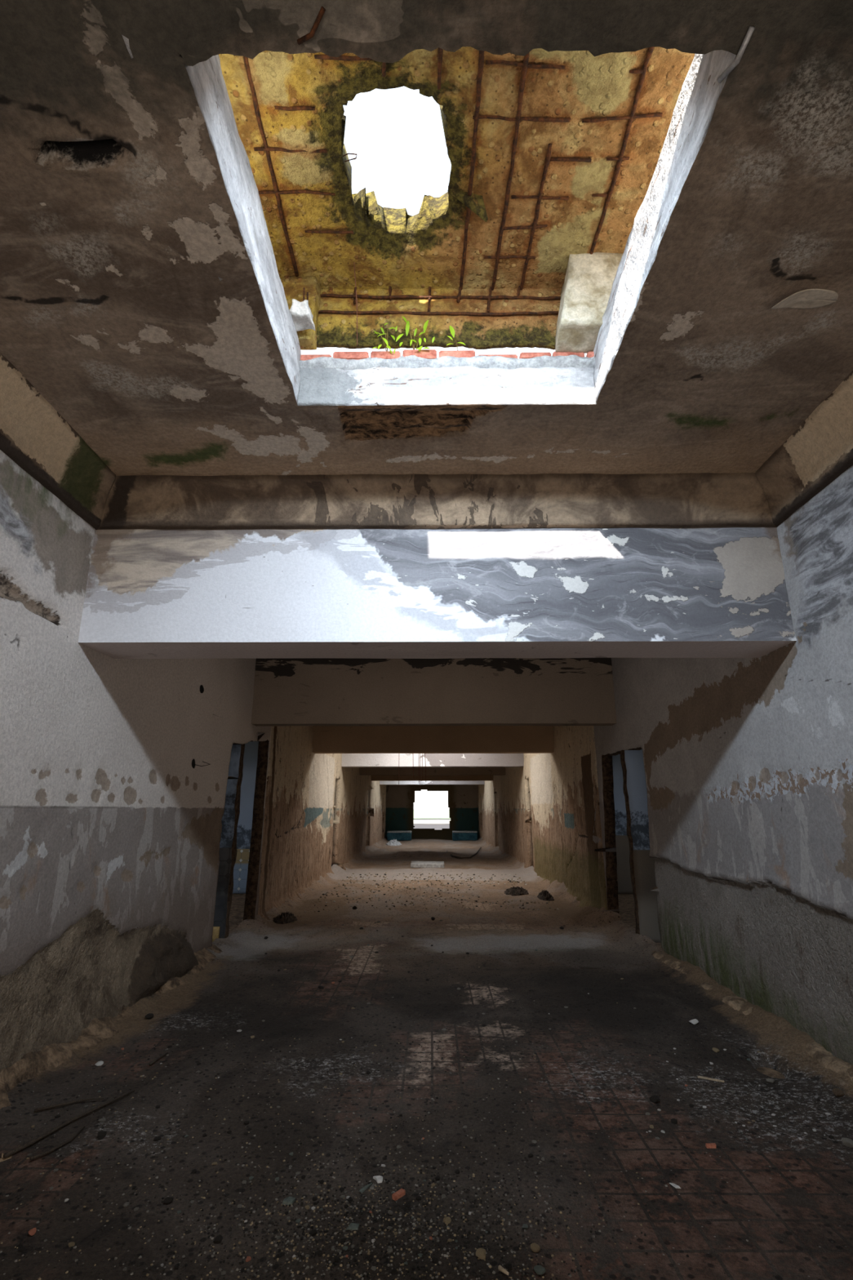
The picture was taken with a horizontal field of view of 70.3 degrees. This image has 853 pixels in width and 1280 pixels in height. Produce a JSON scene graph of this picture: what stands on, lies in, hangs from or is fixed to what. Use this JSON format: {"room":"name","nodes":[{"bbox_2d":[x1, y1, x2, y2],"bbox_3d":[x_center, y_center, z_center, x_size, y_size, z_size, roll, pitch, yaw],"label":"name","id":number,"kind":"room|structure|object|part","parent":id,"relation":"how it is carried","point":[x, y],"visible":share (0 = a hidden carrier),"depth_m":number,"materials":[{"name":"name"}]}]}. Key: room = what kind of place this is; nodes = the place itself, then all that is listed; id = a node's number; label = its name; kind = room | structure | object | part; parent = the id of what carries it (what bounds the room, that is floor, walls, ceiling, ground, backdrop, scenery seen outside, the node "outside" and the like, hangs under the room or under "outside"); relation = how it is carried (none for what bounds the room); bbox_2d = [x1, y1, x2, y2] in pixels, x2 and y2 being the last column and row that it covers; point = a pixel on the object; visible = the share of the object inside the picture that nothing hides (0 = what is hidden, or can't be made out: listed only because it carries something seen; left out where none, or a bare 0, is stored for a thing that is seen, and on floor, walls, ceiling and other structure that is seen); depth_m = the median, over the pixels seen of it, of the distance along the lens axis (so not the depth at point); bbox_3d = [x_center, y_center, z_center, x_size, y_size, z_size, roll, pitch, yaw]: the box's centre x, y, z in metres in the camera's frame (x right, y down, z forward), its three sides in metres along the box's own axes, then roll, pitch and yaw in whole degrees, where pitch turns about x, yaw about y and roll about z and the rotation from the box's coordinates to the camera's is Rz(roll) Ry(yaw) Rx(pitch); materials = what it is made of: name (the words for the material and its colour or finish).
{"room":"abandoned building corridor","nodes":[
{"label":"abandoned building corridor","id":0,"kind":"room"},
{"bbox_2d":[0,449,337,1070],"bbox_3d":[-2.154,1.606,6.736,0.331,3.599,14.410,0,-16,0],"label":"wall","id":1,"kind":"structure","parent":0,"point":[111,828],"depth_m":4.06,"materials":[{"name":"paint"}]},
{"bbox_2d":[0,944,222,1109],"bbox_3d":[-2.078,2.510,3.937,0.329,0.207,4.502,0,-16,0],"label":"rubble","id":2,"kind":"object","parent":1,"relation":"attached to","point":[32,1064],"depth_m":3.53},
{"bbox_2d":[97,472,776,529],"bbox_3d":[0.053,-0.896,3.909,4.450,0.299,0.197,0,-16,0],"label":"trim","id":3,"kind":"structure","parent":1,"relation":"attached to","point":[688,500],"depth_m":3.91,"materials":[{"name":"paint"}]},
{"bbox_2d":[122,35,301,403],"bbox_3d":[-0.759,-1.646,2.416,0.165,0.378,1.765,0,-16,0],"label":"wall","id":4,"kind":"structure","parent":0,"point":[206,78],"depth_m":2.29,"materials":[{"name":"paint"}]},
{"bbox_2d":[289,287,315,331],"bbox_3d":[-0.637,-1.731,3.126,0.118,0.228,0.132,0,-16,0],"label":"lump","id":5,"kind":"object","parent":4,"relation":"on","point":[301,313],"visible":0.96,"depth_m":3.07,"materials":[{"name":"stone"}]},
{"bbox_2d":[213,743,244,937],"bbox_3d":[-3.899,1.649,7.083,3.487,3.474,0.172,0,-16,0],"label":"wall","id":6,"kind":"structure","parent":0,"point":[228,844],"depth_m":6.83,"materials":[{"name":"paint"}]},
{"bbox_2d":[212,926,220,942],"bbox_3d":[-2.402,3.150,6.551,0.321,0.211,0.045,0,-16,0],"label":"wall tile remnant","id":7,"kind":"structure","parent":6,"relation":"attached to","point":[215,934],"depth_m":6.54,"materials":[{"name":"white paint"}]},
{"bbox_2d":[232,741,258,893],"bbox_3d":[-3.914,2.748,11.024,3.392,3.474,0.173,0,-16,0],"label":"wall","id":8,"kind":"structure","parent":0,"point":[250,757],"depth_m":10.82,"materials":[{"name":"paint"}]},
{"bbox_2d":[331,753,386,870],"bbox_3d":[-2.000,5.711,21.473,0.377,3.611,16.217,0,-16,0],"label":"wall","id":9,"kind":"structure","parent":0,"point":[360,802],"depth_m":17.36,"materials":[{"name":"paint"}]},
{"bbox_2d":[0,906,852,1279],"bbox_3d":[0.060,2.509,3.816,4.650,0.342,9.300,0,-16,0],"label":"floor","id":10,"kind":"structure","parent":0,"point":[788,1196],"depth_m":2.86,"materials":[{"name":"ceramic"}]},
{"bbox_2d":[0,1152,12,1162],"bbox_3d":[-1.768,2.175,2.547,0.050,0.016,0.048,3,-16,-12],"label":"dry leaf","id":11,"kind":"object","parent":10,"relation":"on","point":[2,1159],"visible":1,"depth_m":2.54,"materials":[{"name":"plant"}]},
{"bbox_2d":[17,1247,24,1252],"bbox_3d":[-1.345,2.023,2.011,0.021,0.008,0.016,0,-16,1],"label":"chip","id":12,"kind":"object","parent":10,"relation":"on","point":[21,1249],"visible":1,"depth_m":2.01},
{"bbox_2d":[28,1227,36,1235],"bbox_3d":[-1.358,2.039,2.088,0.023,0.018,0.029,11,-19,-34],"label":"chip","id":13,"kind":"object","parent":10,"relation":"on","point":[32,1232],"visible":1,"depth_m":2.08,"materials":[{"name":"ceramic"}]},
{"bbox_2d":[30,1125,84,1160],"bbox_3d":[-1.588,2.186,2.635,0.039,0.014,0.282,-5,-16,16],"label":"twig","id":14,"kind":"object","parent":10,"relation":"on","point":[43,1153],"visible":1,"depth_m":2.58,"materials":[{"name":"wood"}]},
{"bbox_2d":[3,1089,134,1158],"bbox_3d":[-1.640,2.234,2.820,0.035,0.023,0.643,-7,-17,24],"label":"reed","id":15,"kind":"object","parent":10,"relation":"on","point":[39,1138],"visible":1,"depth_m":2.75,"materials":[{"name":"plant"}]},
{"bbox_2d":[34,1097,103,1111],"bbox_3d":[-1.750,2.271,2.972,0.297,0.014,0.034,8,-18,-28],"label":"reed","id":16,"kind":"object","parent":10,"relation":"on","point":[91,1099],"visible":1,"depth_m":2.96,"materials":[{"name":"plant"}]},
{"bbox_2d":[68,1241,75,1247],"bbox_3d":[-1.192,2.030,2.036,0.019,0.010,0.021,12,-20,-37],"label":"loose stone","id":17,"kind":"object","parent":10,"relation":"on","point":[71,1244],"visible":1,"depth_m":2.03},
{"bbox_2d":[95,1060,103,1066],"bbox_3d":[-1.868,2.418,3.459,0.043,0.021,0.044,9,-18,-29],"label":"loose stone","id":18,"kind":"object","parent":10,"relation":"on","point":[99,1063],"visible":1,"depth_m":3.45,"materials":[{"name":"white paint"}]},
{"bbox_2d":[97,1130,106,1139],"bbox_3d":[-1.444,2.201,2.695,0.036,0.027,0.038,4,-16,-15],"label":"loose stone","id":19,"kind":"object","parent":10,"relation":"on","point":[100,1135],"visible":1,"depth_m":2.69,"materials":[{"name":"stone"}]},
{"bbox_2d":[123,1201,129,1207],"bbox_3d":[-1.111,2.089,2.242,0.021,0.011,0.025,-1,-16,4],"label":"loose stone","id":20,"kind":"object","parent":10,"relation":"on","point":[126,1204],"visible":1,"depth_m":2.24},
{"bbox_2d":[144,1013,153,1018],"bbox_3d":[-1.933,2.625,4.226,0.058,0.037,0.057,8,-17,-26],"label":"loose stone","id":21,"kind":"object","parent":10,"relation":"on","point":[149,1015],"visible":1,"depth_m":4.21,"materials":[{"name":"stone"}]},
{"bbox_2d":[153,1136,160,1140],"bbox_3d":[-1.193,2.211,2.687,0.024,0.012,0.029,-6,-17,21],"label":"loose stone","id":22,"kind":"object","parent":10,"relation":"on","point":[157,1138],"visible":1,"depth_m":2.68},
{"bbox_2d":[148,1052,168,1065],"bbox_3d":[-1.555,2.429,3.515,0.015,0.013,0.163,-3,-16,12],"label":"reed","id":23,"kind":"object","parent":10,"relation":"on","point":[165,1054],"visible":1,"depth_m":3.50,"materials":[{"name":"plant"}]},
{"bbox_2d":[163,1196,173,1204],"bbox_3d":[-0.958,2.084,2.255,0.031,0.019,0.034,1,-16,-2],"label":"loose stone","id":24,"kind":"object","parent":10,"relation":"on","point":[168,1199],"visible":1,"depth_m":2.25,"materials":[{"name":"stone"}]},
{"bbox_2d":[191,1168,196,1173],"bbox_3d":[-0.934,2.136,2.438,0.020,0.013,0.023,-4,-16,16],"label":"chip","id":25,"kind":"object","parent":10,"relation":"on","point":[194,1171],"visible":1,"depth_m":2.43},
{"bbox_2d":[213,1234,222,1244],"bbox_3d":[-0.704,2.031,2.054,0.029,0.018,0.031,-7,-17,24],"label":"loose stone","id":26,"kind":"object","parent":10,"relation":"on","point":[218,1239],"visible":1,"depth_m":2.05,"materials":[{"name":"stone"}]},
{"bbox_2d":[245,1256,251,1262],"bbox_3d":[-0.581,2.018,1.976,0.018,0.008,0.018,7,-17,-23],"label":"chip","id":27,"kind":"object","parent":10,"relation":"on","point":[248,1258],"visible":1,"depth_m":1.97,"materials":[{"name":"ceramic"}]},
{"bbox_2d":[272,911,297,924],"bbox_3d":[-1.862,3.645,7.990,0.322,0.136,0.581,0,-16,0],"label":"rubble heap","id":28,"kind":"object","parent":10,"relation":"on","point":[285,917],"visible":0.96,"depth_m":7.86,"materials":[{"name":"stone"}]},
{"bbox_2d":[282,1196,295,1204],"bbox_3d":[-0.512,2.090,2.259,0.044,0.010,0.034,0,-16,0],"label":"fragment","id":29,"kind":"object","parent":10,"relation":"on","point":[290,1200],"visible":1,"depth_m":2.25,"materials":[{"name":"stone"}]},
{"bbox_2d":[310,1229,317,1235],"bbox_3d":[-0.387,2.038,2.086,0.022,0.017,0.025,14,-21,-41],"label":"chip","id":30,"kind":"object","parent":10,"relation":"on","point":[313,1232],"visible":1,"depth_m":2.08,"materials":[{"name":"stone"}]},
{"bbox_2d":[316,1250,322,1256],"bbox_3d":[-0.349,2.002,1.980,0.019,0.012,0.021,6,-17,-19],"label":"chip","id":31,"kind":"object","parent":10,"relation":"on","point":[318,1252],"visible":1,"depth_m":1.98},
{"bbox_2d":[346,1222,359,1230],"bbox_3d":[-0.257,2.041,2.108,0.045,0.006,0.032,0,-16,0],"label":"fragment","id":32,"kind":"object","parent":10,"relation":"on","point":[353,1226],"visible":1,"depth_m":2.10,"materials":[{"name":"stone"}]},
{"bbox_2d":[353,1248,359,1254],"bbox_3d":[-0.232,2.016,1.999,0.017,0.008,0.022,-9,-18,29],"label":"chip","id":33,"kind":"object","parent":10,"relation":"on","point":[356,1251],"visible":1,"depth_m":2.00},
{"bbox_2d":[359,1182,372,1193],"bbox_3d":[-0.233,2.112,2.337,0.016,0.006,0.069,-12,-19,36],"label":"fragment","id":34,"kind":"object","parent":10,"relation":"on","point":[362,1190],"visible":1,"depth_m":2.33,"materials":[{"name":"stone"}]},
{"bbox_2d":[366,1255,373,1262],"bbox_3d":[-0.184,2.001,1.960,0.020,0.012,0.018,4,-16,-13],"label":"chip","id":35,"kind":"object","parent":10,"relation":"on","point":[370,1258],"visible":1,"depth_m":1.96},
{"bbox_2d":[370,1266,376,1271],"bbox_3d":[-0.167,1.991,1.921,0.020,0.008,0.016,-11,-19,35],"label":"chip","id":36,"kind":"object","parent":10,"relation":"on","point":[373,1268],"visible":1,"depth_m":1.92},
{"bbox_2d":[0,1033,748,1279],"bbox_3d":[-0.227,2.249,2.824,3.182,0.035,2.298,0,-16,0],"label":"gravel","id":37,"kind":"object","parent":10,"relation":"on","point":[467,1255],"visible":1,"depth_m":2.12,"materials":[{"name":"gravel"}]},
{"bbox_2d":[373,1175,382,1183],"bbox_3d":[-0.193,2.126,2.390,0.040,0.006,0.043,0,-16,0],"label":"shard","id":38,"kind":"object","parent":10,"relation":"on","point":[379,1179],"visible":1,"depth_m":2.39},
{"bbox_2d":[386,1247,392,1253],"bbox_3d":[-0.120,2.011,1.994,0.018,0.012,0.022,5,-16,-16],"label":"loose stone","id":39,"kind":"object","parent":10,"relation":"on","point":[389,1251],"visible":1,"depth_m":1.99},
{"bbox_2d":[391,1268,397,1273],"bbox_3d":[-0.102,1.986,1.907,0.021,0.008,0.016,2,-16,-7],"label":"chip","id":40,"kind":"object","parent":10,"relation":"on","point":[393,1271],"visible":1,"depth_m":1.91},
{"bbox_2d":[391,1188,405,1200],"bbox_3d":[-0.104,2.090,2.284,0.021,0.016,0.054,-13,-20,40],"label":"fragment","id":41,"kind":"object","parent":10,"relation":"on","point":[401,1193],"visible":1,"depth_m":2.28,"materials":[{"name":"brick"}]},
{"bbox_2d":[415,1195,421,1200],"bbox_3d":[-0.029,2.084,2.264,0.022,0.013,0.020,-1,-16,3],"label":"chip","id":42,"kind":"object","parent":10,"relation":"on","point":[418,1197],"visible":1,"depth_m":2.26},
{"bbox_2d":[432,1257,438,1263],"bbox_3d":[0.028,1.996,1.951,0.018,0.009,0.022,-2,-16,8],"label":"chip","id":43,"kind":"object","parent":10,"relation":"on","point":[434,1260],"visible":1,"depth_m":1.95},
{"bbox_2d":[432,1231,438,1235],"bbox_3d":[0.031,2.032,2.074,0.019,0.007,0.016,-9,-18,28],"label":"chip","id":44,"kind":"object","parent":10,"relation":"on","point":[434,1233],"visible":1,"depth_m":2.07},
{"bbox_2d":[443,1216,451,1224],"bbox_3d":[0.073,2.041,2.131,0.027,0.017,0.023,-4,-16,13],"label":"loose stone","id":45,"kind":"object","parent":10,"relation":"on","point":[447,1220],"visible":1,"depth_m":2.13,"materials":[{"name":"stone"}]},
{"bbox_2d":[454,1168,460,1173],"bbox_3d":[0.124,2.132,2.431,0.021,0.014,0.024,-13,-20,38],"label":"chip","id":46,"kind":"object","parent":10,"relation":"on","point":[456,1171],"visible":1,"depth_m":2.43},
{"bbox_2d":[475,1248,485,1259],"bbox_3d":[0.176,1.994,1.968,0.034,0.023,0.030,-1,-16,5],"label":"loose stone","id":47,"kind":"object","parent":10,"relation":"on","point":[480,1252],"visible":1,"depth_m":1.96,"materials":[{"name":"stone"}]},
{"bbox_2d":[497,1265,509,1275],"bbox_3d":[0.242,1.970,1.892,0.013,0.011,0.037,14,-21,-41],"label":"chip","id":48,"kind":"object","parent":10,"relation":"on","point":[500,1268],"visible":1,"depth_m":1.89,"materials":[{"name":"stone"}]},
{"bbox_2d":[504,1263,511,1269],"bbox_3d":[0.262,1.985,1.920,0.024,0.016,0.021,13,-20,-40],"label":"chip","id":49,"kind":"object","parent":10,"relation":"on","point":[508,1266],"visible":1,"depth_m":1.92,"materials":[{"name":"stone"}]},
{"bbox_2d":[521,1223,528,1228],"bbox_3d":[0.343,2.043,2.110,0.021,0.013,0.020,-3,-16,12],"label":"loose stone","id":50,"kind":"object","parent":10,"relation":"on","point":[524,1226],"visible":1,"depth_m":2.11,"materials":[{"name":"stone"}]},
{"bbox_2d":[530,1242,540,1252],"bbox_3d":[0.360,2.015,2.009,0.031,0.021,0.028,-4,-16,15],"label":"loose stone","id":51,"kind":"object","parent":10,"relation":"on","point":[535,1247],"visible":1,"depth_m":2.00,"materials":[{"name":"stone"}]},
{"bbox_2d":[533,1265,546,1275],"bbox_3d":[0.354,1.987,1.910,0.039,0.021,0.030,-9,-18,30],"label":"loose stone","id":52,"kind":"object","parent":10,"relation":"on","point":[540,1270],"visible":1,"depth_m":1.90,"materials":[{"name":"stone"}]},
{"bbox_2d":[648,1095,660,1102],"bbox_3d":[1.141,2.293,3.029,0.043,0.031,0.051,12,-20,-37],"label":"loose stone","id":53,"kind":"object","parent":10,"relation":"on","point":[655,1099],"visible":1,"depth_m":3.02,"materials":[{"name":"stone"}]},
{"bbox_2d":[670,1118,677,1124],"bbox_3d":[1.153,2.241,2.826,0.030,0.020,0.027,-5,-16,17],"label":"chip","id":54,"kind":"object","parent":10,"relation":"on","point":[673,1120],"visible":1,"depth_m":2.82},
{"bbox_2d":[669,1182,680,1188],"bbox_3d":[0.964,2.112,2.347,0.020,0.003,0.048,6,-17,-22],"label":"shard","id":55,"kind":"object","parent":10,"relation":"on","point":[674,1185],"visible":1,"depth_m":2.34,"materials":[{"name":"white paint"}]},
{"bbox_2d":[688,1018,698,1024],"bbox_3d":[1.819,2.597,4.125,0.060,0.034,0.054,4,-16,-13],"label":"lump","id":56,"kind":"object","parent":10,"relation":"on","point":[695,1021],"visible":1,"depth_m":4.11,"materials":[{"name":"stone"}]},
{"bbox_2d":[705,1142,715,1148],"bbox_3d":[1.228,2.182,2.616,0.042,0.013,0.017,0,-16,0],"label":"fragment","id":57,"kind":"object","parent":10,"relation":"on","point":[710,1145],"visible":1,"depth_m":2.61,"materials":[{"name":"brick"}]},
{"bbox_2d":[697,1075,724,1082],"bbox_3d":[1.544,2.381,3.288,0.134,0.007,0.019,-8,-18,28],"label":"wood splinter","id":58,"kind":"object","parent":10,"relation":"on","point":[699,1077],"visible":1,"depth_m":3.28,"materials":[{"name":"wood"}]},
{"bbox_2d":[711,1047,719,1052],"bbox_3d":[1.745,2.473,3.656,0.035,0.023,0.041,13,-20,-38],"label":"loose stone","id":59,"kind":"object","parent":10,"relation":"on","point":[715,1050],"visible":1,"depth_m":3.65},
{"bbox_2d":[651,950,852,1083],"bbox_3d":[2.260,2.586,4.088,0.181,0.143,4.101,0,-16,0],"label":"rubble","id":60,"kind":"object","parent":10,"relation":"on","point":[825,1058],"depth_m":3.54,"materials":[{"name":"stone"}]},
{"bbox_2d":[765,1078,774,1083],"bbox_3d":[1.856,2.382,3.277,0.041,0.024,0.038,-14,-21,41],"label":"loose stone","id":61,"kind":"object","parent":10,"relation":"on","point":[769,1080],"visible":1,"depth_m":3.27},
{"bbox_2d":[831,1088,844,1097],"bbox_3d":[2.107,2.315,3.097,0.049,0.032,0.056,-1,-16,4],"label":"lump","id":62,"kind":"object","parent":10,"relation":"on","point":[837,1092],"visible":1,"depth_m":3.09,"materials":[{"name":"stone"}]},
{"bbox_2d":[841,1137,852,1147],"bbox_3d":[1.826,2.176,2.624,0.043,0.034,0.050,13,-20,-38],"label":"loose stone","id":63,"kind":"object","parent":10,"relation":"on","point":[847,1142],"visible":1,"depth_m":2.62,"materials":[{"name":"stone"}]},
{"bbox_2d":[0,0,852,489],"bbox_3d":[0.038,-1.590,2.166,4.530,0.151,3.920,0,-16,0],"label":"ceiling","id":64,"kind":"structure","parent":0,"point":[119,229],"depth_m":2.32,"materials":[{"name":"paint"}]},
{"bbox_2d":[297,5,325,44],"bbox_3d":[-0.307,-1.652,1.635,0.106,0.031,0.023,-12,-20,37],"label":"rod","id":65,"kind":"object","parent":64,"relation":"hanging from","point":[311,34],"visible":1,"depth_m":1.63,"materials":[{"name":"metal"}]},
{"bbox_2d":[716,25,755,83],"bbox_3d":[0.872,-1.637,1.701,0.028,0.024,0.133,4,-16,-14],"label":"pipe","id":66,"kind":"object","parent":64,"relation":"hanging from","point":[751,28],"visible":1,"depth_m":1.69,"materials":[{"name":"metal"}]},
{"bbox_2d":[771,288,838,309],"bbox_3d":[1.557,-1.389,2.484,0.279,0.063,0.139,1,-16,-5],"label":"flake","id":67,"kind":"object","parent":64,"relation":"hanging from","point":[812,298],"visible":1,"depth_m":2.49,"materials":[{"name":"paint"}]},
{"bbox_2d":[275,836,587,916],"bbox_3d":[0.183,6.532,18.629,4.650,0.301,21.400,0,-16,0],"label":"floor","id":68,"kind":"structure","parent":0,"point":[380,859],"depth_m":11.35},
{"bbox_2d":[385,839,401,845],"bbox_3d":[-1.329,8.198,24.550,0.682,0.276,1.299,0,-16,0],"label":"rubble heap","id":69,"kind":"object","parent":68,"relation":"on","point":[393,842],"visible":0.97,"depth_m":24.25,"materials":[{"name":"stone"}]},
{"bbox_2d":[386,830,411,840],"bbox_3d":[-1.261,9.143,28.326,1.123,0.419,1.014,0,-16,0],"label":"block","id":70,"kind":"object","parent":68,"relation":"on","point":[399,835],"visible":0.98,"depth_m":27.87,"materials":[{"name":"teal tile"}]},
{"bbox_2d":[410,861,444,867],"bbox_3d":[0.026,5.699,15.387,0.850,0.109,0.914,0,-16,0],"label":"concrete slab piece","id":71,"kind":"object","parent":68,"relation":"on","point":[414,864],"visible":0.98,"depth_m":14.96,"materials":[{"name":"concrete"}]},
{"bbox_2d":[304,872,558,911],"bbox_3d":[0.117,4.539,11.145,3.760,0.117,5.126,0,-16,0],"label":"crumbs","id":72,"kind":"object","parent":68,"relation":"on","point":[348,877],"visible":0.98,"depth_m":11.18,"materials":[{"name":"gravel"}]},
{"bbox_2d":[446,847,481,858],"bbox_3d":[1.163,6.968,19.895,1.060,0.068,5.199,-2,-16,7],"label":"branch","id":73,"kind":"object","parent":68,"relation":"on","point":[477,852],"visible":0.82,"depth_m":17.93,"materials":[{"name":"wood"}]},
{"bbox_2d":[452,831,477,840],"bbox_3d":[1.778,9.136,28.298,1.136,0.421,1.005,0,-16,0],"label":"block","id":74,"kind":"object","parent":68,"relation":"on","point":[456,835],"visible":1,"depth_m":27.84,"materials":[{"name":"teal tile"}]},
{"bbox_2d":[504,886,528,896],"bbox_3d":[1.558,4.351,10.530,0.441,0.152,0.806,0,-16,0],"label":"rubble heap","id":75,"kind":"object","parent":68,"relation":"on","point":[513,891],"visible":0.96,"depth_m":10.35,"materials":[{"name":"stone"}]},
{"bbox_2d":[537,888,554,901],"bbox_3d":[1.935,4.152,9.877,0.263,0.180,0.729,0,-16,0],"label":"rubble heap","id":76,"kind":"object","parent":68,"relation":"on","point":[544,895],"visible":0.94,"depth_m":9.75,"materials":[{"name":"stone"}]},
{"bbox_2d":[385,784,479,839],"bbox_3d":[0.269,7.880,29.387,5.250,3.500,0.250,0,-16,0],"label":"wall","id":77,"kind":"structure","parent":0,"point":[463,799],"depth_m":29.17,"materials":[{"name":"paint"}]},
{"bbox_2d":[297,349,596,405],"bbox_3d":[0.107,-1.391,3.283,1.630,0.331,0.159,0,-16,0],"label":"ceiling opening edge","id":78,"kind":"structure","parent":0,"point":[456,377],"depth_m":3.23,"materials":[{"name":"paint"}]},
{"bbox_2d":[372,323,397,353],"bbox_3d":[-0.226,-1.619,3.252,0.115,0.198,0.083,7,-17,-23],"label":"weed","id":79,"kind":"object","parent":78,"relation":"on","point":[381,328],"visible":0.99,"depth_m":3.26,"materials":[{"name":"green plant"}]},
{"bbox_3d":[-0.243,-1.619,3.281,0.067,0.153,0.048,0,-16,0],"label":"stem","id":80,"kind":"part","parent":79,"relation":"part of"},
{"bbox_2d":[395,315,435,351],"bbox_3d":[-0.059,-1.640,3.266,0.207,0.215,0.085,0,-16,0],"label":"weed","id":81,"kind":"object","parent":78,"relation":"on","point":[407,325],"visible":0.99,"depth_m":3.24,"materials":[{"name":"green plant"}]},
{"bbox_3d":[-0.060,-1.640,3.285,0.128,0.195,0.048,0,-16,0],"label":"stem","id":82,"kind":"part","parent":81,"relation":"part of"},
{"bbox_2d":[446,325,465,350],"bbox_3d":[0.154,-1.617,3.255,0.100,0.133,0.053,11,-19,-35],"label":"weed","id":83,"kind":"object","parent":78,"relation":"on","point":[451,329],"visible":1,"depth_m":3.24,"materials":[{"name":"green plant"}]},
{"bbox_2d":[218,46,694,353],"bbox_3d":[0.089,-2.118,2.521,2.795,0.721,2.088,0,-16,0],"label":"ceiling","id":84,"kind":"structure","parent":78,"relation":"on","point":[553,156],"depth_m":2.86,"materials":[{"name":"concrete"}]},
{"bbox_2d":[353,262,357,346],"bbox_3d":[-0.375,-1.789,3.227,0.010,0.401,0.154,-1,-16,4],"label":"hanging wire","id":85,"kind":"object","parent":84,"relation":"hanging from","point":[353,262],"visible":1,"depth_m":3.23,"materials":[{"name":"metal"}]},
{"bbox_2d":[228,893,785,1079],"bbox_3d":[0.106,5.043,12.297,11.400,0.288,34.800,0,-16,0],"label":"floor","id":86,"kind":"structure","parent":0,"point":[626,901],"depth_m":8.53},
{"bbox_2d":[477,725,607,910],"bbox_3d":[2.403,4.940,18.707,0.311,3.599,21.912,0,-16,0],"label":"wall","id":87,"kind":"structure","parent":0,"point":[563,784],"depth_m":10.88,"materials":[{"name":"paint"}]},
{"bbox_2d":[612,754,633,893],"bbox_3d":[4.122,2.730,10.961,3.338,3.474,0.162,0,-16,0],"label":"wall","id":88,"kind":"structure","parent":0,"point":[624,877],"depth_m":10.70,"materials":[{"name":"paint"}]},
{"bbox_2d":[620,749,661,942],"bbox_3d":[4.045,1.666,7.157,3.428,3.474,0.168,0,-16,0],"label":"wall","id":89,"kind":"structure","parent":0,"point":[634,786],"depth_m":6.92,"materials":[{"name":"paint"}]},
{"bbox_2d":[593,49,736,402],"bbox_3d":[0.960,-1.650,2.399,0.167,0.377,1.760,0,-16,0],"label":"wall","id":90,"kind":"structure","parent":0,"point":[700,91],"depth_m":2.28,"materials":[{"name":"paint"}]},
{"bbox_2d":[589,465,852,1064],"bbox_3d":[2.354,0.853,4.206,0.297,3.500,9.206,0,-16,0],"label":"wall","id":91,"kind":"structure","parent":0,"point":[748,762],"depth_m":4.07,"materials":[{"name":"paint"}]},
{"bbox_3d":[0.106,1.425,13.306,11.800,0.300,35.000,0,-16,0],"label":"ceiling","id":92,"kind":"structure","parent":0,"visible":0},
{"bbox_2d":[419,753,420,788],"bbox_3d":[-0.132,2.288,12.756,0.016,1.639,0.009,0,-16,0],"label":"wire","id":93,"kind":"object","parent":92,"relation":"hanging from","point":[420,753],"visible":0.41,"depth_m":12.63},
{"bbox_2d":[371,775,493,781],"bbox_3d":[0.208,4.644,22.374,4.550,1.073,0.300,0,-16,0],"label":"ceiling beam","id":94,"kind":"structure","parent":92,"relation":"attached to","point":[374,778],"depth_m":22.11,"materials":[{"name":"beige paint"}]},
{"bbox_2d":[379,780,484,784],"bbox_3d":[0.239,5.671,26.058,4.550,1.072,0.350,0,-16,0],"label":"ceiling beam","id":95,"kind":"structure","parent":92,"relation":"attached to","point":[409,782],"depth_m":25.77,"materials":[{"name":"white paint"}]},
{"bbox_2d":[341,753,524,767],"bbox_3d":[0.147,2.617,15.101,4.550,1.074,0.400,0,-16,0],"label":"ceiling beam","id":96,"kind":"structure","parent":92,"relation":"attached to","point":[348,760],"depth_m":14.81,"materials":[{"name":"white paint"}]},
{"bbox_2d":[359,767,506,775],"bbox_3d":[0.177,3.624,18.713,4.550,1.073,0.300,0,-16,0],"label":"ceiling beam","id":97,"kind":"structure","parent":92,"relation":"attached to","point":[362,771],"depth_m":18.46,"materials":[{"name":"paint"}]},
{"bbox_2d":[311,725,554,753],"bbox_3d":[0.116,1.573,11.354,4.550,1.073,0.280,0,-16,0],"label":"ceiling beam","id":98,"kind":"structure","parent":92,"relation":"attached to","point":[326,739],"depth_m":11.14,"materials":[{"name":"beige paint"}]},
{"bbox_2d":[251,657,616,726],"bbox_3d":[0.085,0.534,7.626,4.550,1.073,0.220,0,-16,0],"label":"ceiling beam","id":99,"kind":"structure","parent":92,"relation":"attached to","point":[288,691],"depth_m":7.48,"materials":[{"name":"brown paint"}]},
{"bbox_2d":[78,488,796,658],"bbox_3d":[0.056,-0.447,4.107,4.550,1.073,0.447,0,-16,0],"label":"ceiling beam","id":100,"kind":"structure","parent":92,"relation":"attached to","point":[557,592],"depth_m":3.86,"materials":[{"name":"paint"}]},
{"bbox_3d":[-2.288,-0.898,-2.067,0.140,3.480,3.900,0,-16,0],"label":"wall","id":101,"kind":"structure","parent":0,"visible":0},
{"bbox_2d":[0,352,115,529],"bbox_3d":[-2.086,-1.392,2.129,0.211,0.301,3.920,0,-16,0],"label":"beam","id":102,"kind":"structure","parent":101,"relation":"attached to","point":[33,434],"depth_m":3.33,"materials":[{"name":"paint"}]},
{"bbox_3d":[2.302,-0.908,-2.102,0.140,3.480,3.900,0,-16,0],"label":"wall","id":103,"kind":"structure","parent":0,"visible":0},
{"bbox_2d":[755,370,852,527],"bbox_3d":[2.164,-1.401,2.096,0.208,0.302,3.920,0,-16,0],"label":"trim","id":104,"kind":"structure","parent":103,"relation":"attached to","point":[820,450],"depth_m":3.41,"materials":[{"name":"paint"}]},
{"label":"outside","id":105,"kind":"structure","parent":0,"visible":0},
{"bbox_2d":[413,809,450,829],"bbox_3d":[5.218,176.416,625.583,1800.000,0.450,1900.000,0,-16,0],"label":"ground","id":106,"kind":"structure","parent":105,"point":[423,819],"depth_m":107.34,"materials":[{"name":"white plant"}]}
]}

